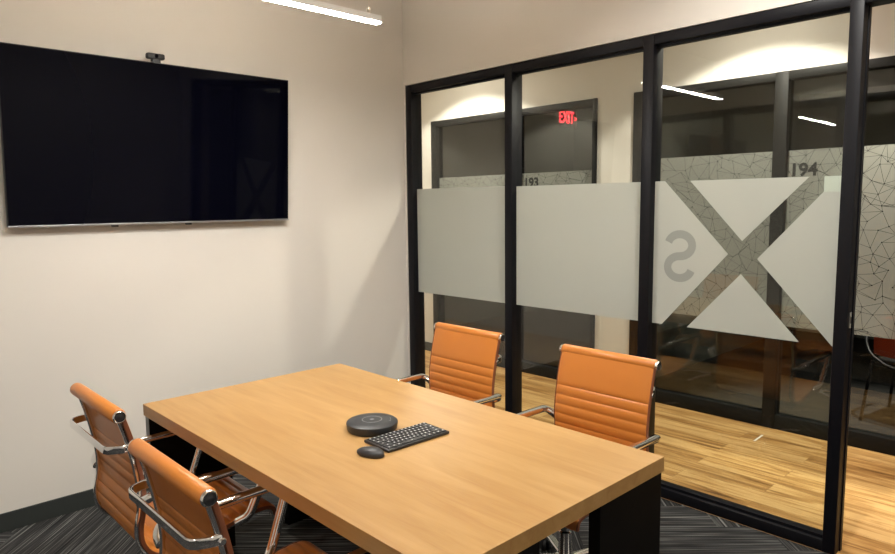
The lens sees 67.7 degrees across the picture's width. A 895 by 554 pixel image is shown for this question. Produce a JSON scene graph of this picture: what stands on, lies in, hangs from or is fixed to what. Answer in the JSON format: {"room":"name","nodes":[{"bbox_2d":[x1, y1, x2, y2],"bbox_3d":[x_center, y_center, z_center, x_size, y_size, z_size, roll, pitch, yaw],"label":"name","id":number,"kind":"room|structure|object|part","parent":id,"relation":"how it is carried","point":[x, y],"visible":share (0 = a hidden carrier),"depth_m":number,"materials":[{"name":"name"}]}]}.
{"room":"office","nodes":[
{"label":"office","id":0,"kind":"room"},
{"bbox_2d":[0,0,408,513],"bbox_3d":[-2.131,-0.380,3.258,4.920,3.250,0.120,-7,9,-43],"label":"wall","id":1,"kind":"structure","parent":0,"point":[137,315],"depth_m":3.92,"materials":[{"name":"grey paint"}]},
{"bbox_2d":[0,475,148,532],"bbox_3d":[-2.025,1.188,3.424,4.800,0.093,0.012,-7,9,-43],"label":"baseboard","id":2,"kind":"structure","parent":1,"relation":"attached to","point":[32,514],"depth_m":3.40,"materials":[{"name":"grey plastic"}]},
{"bbox_2d":[0,42,288,227],"bbox_3d":[-1.542,-0.711,3.628,1.500,0.859,0.115,-7,9,-43],"label":"television","id":3,"kind":"object","parent":1,"relation":"attached to","point":[87,139],"visible":1,"depth_m":3.49,"materials":[{"name":"black plastic"}]},
{"bbox_2d":[145,52,164,63],"bbox_3d":[-1.534,-1.148,3.507,0.092,0.051,0.040,-7,9,-43],"label":"webcam","id":4,"kind":"object","parent":3,"relation":"on","point":[154,57],"visible":1,"depth_m":3.49,"materials":[{"name":"black plastic"}]},
{"bbox_2d":[0,474,826,553],"bbox_3d":[-0.569,1.385,1.910,4.800,0.001,4.230,-7,9,-43],"label":"floor","id":5,"kind":"structure","parent":0,"point":[683,529],"depth_m":3.20,"materials":[{"name":"carpet"}]},
{"bbox_2d":[70,383,276,553],"bbox_3d":[-1.023,0.851,2.553,0.621,0.932,0.598,-7,9,-43],"label":"office chair","id":6,"kind":"object","parent":5,"relation":"on","point":[116,470],"visible":0.7,"depth_m":2.40,"materials":[{"name":"orange leather"}]},
{"bbox_3d":[-1.178,0.665,2.694,0.549,0.535,0.014,-7,9,-43],"label":"rail","id":7,"kind":"part","parent":6,"relation":"part of","materials":[{"name":"silver metal"}]},
{"bbox_3d":[-1.225,0.547,2.329,0.072,0.028,0.465,-7,9,-43],"label":"handle","id":8,"kind":"part","parent":6,"relation":"part of","materials":[{"name":"silver metal"}]},
{"bbox_3d":[-1.199,0.664,2.365,0.102,0.517,0.467,-7,9,-43],"label":"backrest","id":9,"kind":"part","parent":6,"relation":"part of","materials":[{"name":"orange leather"}]},
{"bbox_3d":[-1.199,0.771,2.735,0.472,0.252,0.082,-7,9,-43],"label":"armrest","id":10,"kind":"part","parent":6,"relation":"part of","materials":[{"name":"silver metal"}]},
{"bbox_3d":[-0.872,0.697,2.374,0.549,0.535,0.014,-7,9,-43],"label":"rail","id":11,"kind":"part","parent":6,"relation":"part of","materials":[{"name":"silver metal"}]},
{"bbox_3d":[-0.843,0.808,2.363,0.472,0.252,0.082,-7,9,-43],"label":"armrest","id":12,"kind":"part","parent":6,"relation":"part of","materials":[{"name":"silver metal"}]},
{"bbox_3d":[-0.990,0.899,2.589,0.482,0.063,0.467,-7,9,-43],"label":"seat","id":13,"kind":"part","parent":6,"relation":"part of","materials":[{"name":"orange leather"}]},
{"bbox_2d":[128,438,370,553],"bbox_3d":[-0.517,0.912,1.946,0.621,0.932,0.598,-7,9,-43],"label":"office chair","id":14,"kind":"object","parent":5,"relation":"on","point":[187,514],"visible":0.95,"depth_m":1.76,"materials":[{"name":"orange leather"}]},
{"bbox_3d":[-0.673,0.726,2.087,0.549,0.535,0.014,-7,9,-43],"label":"rail","id":15,"kind":"part","parent":14,"relation":"part of","materials":[{"name":"silver metal"}]},
{"bbox_3d":[-0.694,0.725,1.759,0.102,0.517,0.467,-7,9,-43],"label":"backrest","id":16,"kind":"part","parent":14,"relation":"part of","materials":[{"name":"orange leather"}]},
{"bbox_3d":[-0.720,0.608,1.723,0.072,0.028,0.465,-7,9,-43],"label":"handle","id":17,"kind":"part","parent":14,"relation":"part of","materials":[{"name":"silver metal"}]},
{"bbox_3d":[-0.366,0.758,1.768,0.549,0.535,0.014,-7,9,-43],"label":"rail","id":18,"kind":"part","parent":14,"relation":"part of","materials":[{"name":"silver metal"}]},
{"bbox_3d":[-0.694,0.832,2.128,0.472,0.252,0.082,-7,9,-43],"label":"armrest","id":19,"kind":"part","parent":14,"relation":"part of","materials":[{"name":"silver metal"}]},
{"bbox_3d":[-0.485,0.960,1.983,0.482,0.063,0.467,-7,9,-43],"label":"seat","id":20,"kind":"part","parent":14,"relation":"part of","materials":[{"name":"orange leather"}]},
{"bbox_3d":[-0.338,0.869,1.756,0.472,0.252,0.082,-7,9,-43],"label":"armrest","id":21,"kind":"part","parent":14,"relation":"part of","materials":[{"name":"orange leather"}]},
{"bbox_2d":[143,363,663,553],"bbox_3d":[-0.287,0.935,2.547,1.000,0.750,1.851,-7,9,-43],"label":"conference table","id":22,"kind":"object","parent":5,"relation":"on","point":[500,481],"visible":0.97,"depth_m":2.16,"materials":[{"name":"brown wood"}]},
{"bbox_3d":[-1.137,0.922,2.980,0.354,0.700,0.040,-7,9,-43],"label":"panel leg","id":23,"kind":"part","parent":22,"relation":"part of","materials":[{"name":"black laminate"}]},
{"bbox_3d":[-0.678,0.869,3.414,0.354,0.700,0.040,-7,9,-43],"label":"panel leg","id":24,"kind":"part","parent":22,"relation":"part of","materials":[{"name":"black laminate"}]},
{"bbox_2d":[357,446,384,458],"bbox_3d":[-0.257,0.578,2.222,0.108,0.028,0.062,3,7,31],"label":"computer mouse","id":25,"kind":"object","parent":22,"relation":"on","point":[372,452],"visible":1,"depth_m":2.20,"materials":[{"name":"grey plastic"}]},
{"bbox_2d":[346,413,397,436],"bbox_3d":[-0.280,0.545,2.477,0.190,0.038,0.190,-4,7,-31],"label":"speakerphone","id":26,"kind":"object","parent":22,"relation":"on","point":[367,424],"visible":0.98,"depth_m":2.43,"materials":[{"name":"grey plastic"}]},
{"bbox_2d":[364,422,448,452],"bbox_3d":[-0.142,0.567,2.377,0.277,0.014,0.142,-6,8,-42],"label":"keyboard","id":27,"kind":"object","parent":22,"relation":"on","point":[392,441],"visible":1,"depth_m":2.35,"materials":[{"name":"black plastic"}]},
{"bbox_3d":[0.105,1.050,1.684,0.354,0.700,0.040,-7,9,-43],"label":"panel leg","id":28,"kind":"part","parent":22,"relation":"part of","materials":[{"name":"black laminate"}]},
{"bbox_3d":[0.564,0.997,2.119,0.354,0.700,0.040,-7,9,-43],"label":"panel leg","id":29,"kind":"part","parent":22,"relation":"part of","materials":[{"name":"black laminate"}]},
{"bbox_2d":[396,322,504,407],"bbox_3d":[-0.081,0.750,3.376,0.621,0.932,0.598,-7,9,-43],"label":"office chair","id":30,"kind":"object","parent":5,"relation":"on","point":[464,361],"visible":0.41,"depth_m":3.47,"materials":[{"name":"orange leather"}]},
{"bbox_3d":[-0.263,0.671,3.553,0.472,0.252,0.082,-7,9,-43],"label":"armrest","id":31,"kind":"part","parent":30,"relation":"part of","materials":[{"name":"silver metal"}]},
{"bbox_3d":[0.091,0.523,3.518,0.102,0.517,0.467,-7,9,-43],"label":"backrest","id":32,"kind":"part","parent":30,"relation":"part of","materials":[{"name":"orange leather"}]},
{"bbox_3d":[0.094,0.708,3.181,0.472,0.252,0.082,-7,9,-43],"label":"armrest","id":33,"kind":"part","parent":30,"relation":"part of","materials":[{"name":"silver metal"}]},
{"bbox_2d":[516,344,661,553],"bbox_3d":[0.509,0.809,2.774,0.621,0.932,0.598,-7,9,-43],"label":"office chair","id":34,"kind":"object","parent":5,"relation":"on","point":[607,395],"visible":0.41,"depth_m":2.87,"materials":[{"name":"orange leather"}]},
{"bbox_3d":[0.328,0.730,2.951,0.472,0.252,0.082,-7,9,-43],"label":"armrest","id":35,"kind":"part","parent":34,"relation":"part of","materials":[{"name":"silver metal"}]},
{"bbox_3d":[0.477,0.865,2.749,0.482,0.063,0.467,-7,9,-43],"label":"seat","id":36,"kind":"part","parent":34,"relation":"part of","materials":[{"name":"orange leather"}]},
{"bbox_3d":[0.681,0.583,2.916,0.102,0.517,0.467,-7,9,-43],"label":"backrest","id":37,"kind":"part","parent":34,"relation":"part of","materials":[{"name":"orange leather"}]},
{"bbox_3d":[0.684,0.767,2.579,0.472,0.252,0.082,-7,9,-43],"label":"armrest","id":38,"kind":"part","parent":34,"relation":"part of","materials":[{"name":"silver metal"}]},
{"bbox_2d":[443,116,573,324],"bbox_3d":[0.557,-0.827,9.107,3.740,2.800,0.100,-7,9,-43],"label":"wall","id":39,"kind":"structure","parent":0,"point":[473,149],"depth_m":9.02,"materials":[{"name":"grey"}]},
{"bbox_2d":[402,0,816,383],"bbox_3d":[0.693,-0.485,3.925,0.100,3.250,11.200,-7,9,-43],"label":"wall","id":40,"kind":"structure","parent":0,"point":[442,39],"depth_m":4.00,"materials":[{"name":"grey paint"}]},
{"bbox_2d":[417,186,504,302],"bbox_3d":[0.093,-0.138,4.600,0.010,2.294,0.888,-7,9,-43],"label":"window","id":41,"kind":"structure","parent":40,"relation":"in","point":[461,231],"depth_m":4.57,"materials":[{"name":"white glass"}]},
{"bbox_2d":[516,182,640,320],"bbox_3d":[0.748,-0.070,3.916,0.010,2.294,0.891,-7,9,-43],"label":"window","id":42,"kind":"structure","parent":40,"relation":"in","point":[577,245],"depth_m":3.88,"materials":[{"name":"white glass"}]},
{"bbox_2d":[405,0,894,553],"bbox_3d":[1.091,-0.033,3.560,0.100,2.422,3.899,-7,9,-43],"label":"trim","id":43,"kind":"structure","parent":40,"relation":"attached to","point":[828,540],"depth_m":3.41,"materials":[{"name":"black metal"}]},
{"bbox_2d":[652,176,840,345],"bbox_3d":[1.405,-0.003,3.234,0.014,2.294,0.887,-7,9,-43],"label":"window","id":44,"kind":"structure","parent":40,"relation":"in","point":[802,260],"depth_m":3.18,"materials":[{"name":"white glass"}]},
{"bbox_3d":[1.230,-0.114,3.396,0.001,0.749,0.397,-7,9,-43],"label":"frosted panel","id":45,"kind":"part","parent":44,"relation":"part of","materials":[{"name":"white glass"}]},
{"bbox_3d":[1.417,0.132,3.228,0.001,0.293,0.540,-7,9,-43],"label":"frosted panel","id":46,"kind":"part","parent":44,"relation":"part of","materials":[{"name":"white glass"}]},
{"bbox_3d":[1.415,-0.318,3.176,0.001,0.295,0.556,-7,9,-43],"label":"frosted panel","id":47,"kind":"part","parent":44,"relation":"part of","materials":[{"name":"white glass"}]},
{"bbox_3d":[1.584,-0.042,3.030,0.001,0.679,0.351,-7,9,-43],"label":"frosted panel","id":48,"kind":"part","parent":44,"relation":"part of","materials":[{"name":"white glass"}]},
{"bbox_3d":[1.681,-0.405,2.900,0.004,0.068,0.081,-7,9,-43],"label":"number plate","id":49,"kind":"part","parent":44,"relation":"part of","materials":[{"name":"grey"}]},
{"bbox_2d":[421,3,894,354],"bbox_3d":[1.823,-0.481,5.009,0.100,2.980,11.200,-7,9,-43],"label":"wall","id":50,"kind":"structure","parent":0,"point":[614,81],"depth_m":5.28,"materials":[{"name":"grey paint"}]},
{"bbox_2d":[425,341,431,350],"bbox_3d":[-0.256,0.746,7.274,0.012,0.093,5.043,-7,9,-43],"label":"baseboard","id":51,"kind":"structure","parent":50,"relation":"attached to","point":[428,345],"depth_m":7.21,"materials":[{"name":"grey plastic"}]},
{"bbox_2d":[439,118,504,187],"bbox_3d":[0.279,-0.382,6.622,0.010,2.264,1.022,-7,9,-43],"label":"window","id":52,"kind":"structure","parent":50,"relation":"in","point":[488,180],"depth_m":6.58,"materials":[{"name":"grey glass"}]},
{"bbox_2d":[431,98,597,379],"bbox_3d":[0.569,-0.331,6.324,0.100,2.421,2.010,-7,9,-43],"label":"trim","id":53,"kind":"structure","parent":50,"relation":"attached to","point":[528,366],"depth_m":6.21,"materials":[{"name":"brown metal"}]},
{"bbox_2d":[522,107,591,185],"bbox_3d":[0.958,-0.311,5.912,0.012,2.264,0.802,-7,9,-43],"label":"window","id":54,"kind":"structure","parent":50,"relation":"in","point":[584,176],"depth_m":5.83,"materials":[{"name":"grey glass"}]},
{"bbox_2d":[660,152,771,315],"bbox_3d":[1.894,-0.214,4.936,0.010,2.264,0.962,-7,9,-43],"label":"window","id":55,"kind":"structure","parent":50,"relation":"in","point":[678,173],"depth_m":4.82,"materials":[{"name":"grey glass"}]},
{"bbox_2d":[629,56,894,455],"bbox_3d":[2.586,-0.122,4.218,0.100,2.421,3.157,-7,9,-43],"label":"window frame","id":56,"kind":"structure","parent":50,"relation":"attached to","point":[769,415],"depth_m":4.57,"materials":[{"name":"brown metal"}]},
{"bbox_2d":[781,144,894,338],"bbox_3d":[2.575,-0.144,4.224,0.012,2.264,0.847,-7,9,-43],"label":"window","id":57,"kind":"structure","parent":50,"relation":"in","point":[875,289],"depth_m":4.16,"materials":[{"name":"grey glass"}]},
{"bbox_2d":[425,308,894,553],"bbox_3d":[2.882,0.885,6.159,6.100,0.012,11.200,-7,9,-43],"label":"floor","id":58,"kind":"structure","parent":0,"point":[780,473],"depth_m":4.65,"materials":[{"name":"brown wood"}]},
{"bbox_2d":[858,336,894,420],"bbox_3d":[3.304,0.653,4.655,0.551,0.771,0.637,-5,8,-35],"label":"chair","id":59,"kind":"object","parent":58,"relation":"on","point":[884,347],"visible":0.73,"depth_m":4.71,"materials":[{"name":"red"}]},
{"bbox_3d":[2.988,0.810,4.765,0.078,0.443,0.022,0,6,9],"label":"leg","id":60,"kind":"part","parent":59,"relation":"part of","materials":[{"name":"black metal"}]},
{"bbox_3d":[3.238,0.524,4.594,0.391,0.222,0.637,-5,8,-35],"label":"arm frame","id":61,"kind":"part","parent":59,"relation":"part of","materials":[{"name":"silver metal"}]},
{"bbox_3d":[3.341,0.610,4.677,0.460,0.050,0.500,-5,8,-35],"label":"seat","id":62,"kind":"part","parent":59,"relation":"part of","materials":[{"name":"black plastic"}]},
{"bbox_3d":[3.146,0.428,4.518,0.155,0.290,0.500,-5,8,-35],"label":"backrest","id":63,"kind":"part","parent":59,"relation":"part of","materials":[{"name":"orange leather"}]},
{"bbox_3d":[3.346,0.778,5.019,0.022,0.443,0.078,0,6,9],"label":"leg","id":64,"kind":"part","parent":59,"relation":"part of","materials":[{"name":"black metal"}]},
{"bbox_2d":[532,68,894,120],"bbox_3d":[3.234,-1.997,6.210,3.840,0.100,11.200,-7,9,-43],"label":"ceiling","id":65,"kind":"structure","parent":0,"point":[883,77],"depth_m":7.16,"materials":[{"name":"grey paint"}]},
{"bbox_2d":[559,110,576,128],"bbox_3d":[1.139,-1.670,6.302,0.280,0.515,0.030,-7,9,-43],"label":"exit sign","id":66,"kind":"object","parent":65,"relation":"hanging from","point":[567,119],"visible":0.69,"depth_m":6.32,"materials":[{"name":"red plastic"}]},
{"bbox_2d":[656,85,798,377],"bbox_3d":[2.779,-0.597,6.788,3.740,2.800,0.100,-7,9,-43],"label":"wall","id":67,"kind":"structure","parent":0,"point":[739,120],"depth_m":6.47,"materials":[{"name":"grey"}]},
{"bbox_2d":[573,85,894,339],"bbox_3d":[4.603,-0.712,7.649,0.100,2.800,11.200,-7,9,-43],"label":"wall","id":68,"kind":"structure","parent":0,"point":[821,116],"depth_m":7.68,"materials":[{"name":"grey"}]},
{"bbox_3d":[-0.613,-1.894,1.542,5.020,0.100,4.470,-7,9,-43],"label":"ceiling","id":69,"kind":"structure","parent":0,"visible":0},
{"bbox_2d":[266,0,381,24],"bbox_3d":[-0.776,-1.554,2.690,1.240,0.823,0.038,-7,9,-43],"label":"pendant lamp","id":70,"kind":"object","parent":69,"relation":"hanging from","point":[314,5],"visible":1,"depth_m":2.97,"materials":[{"name":"white"}]}
]}

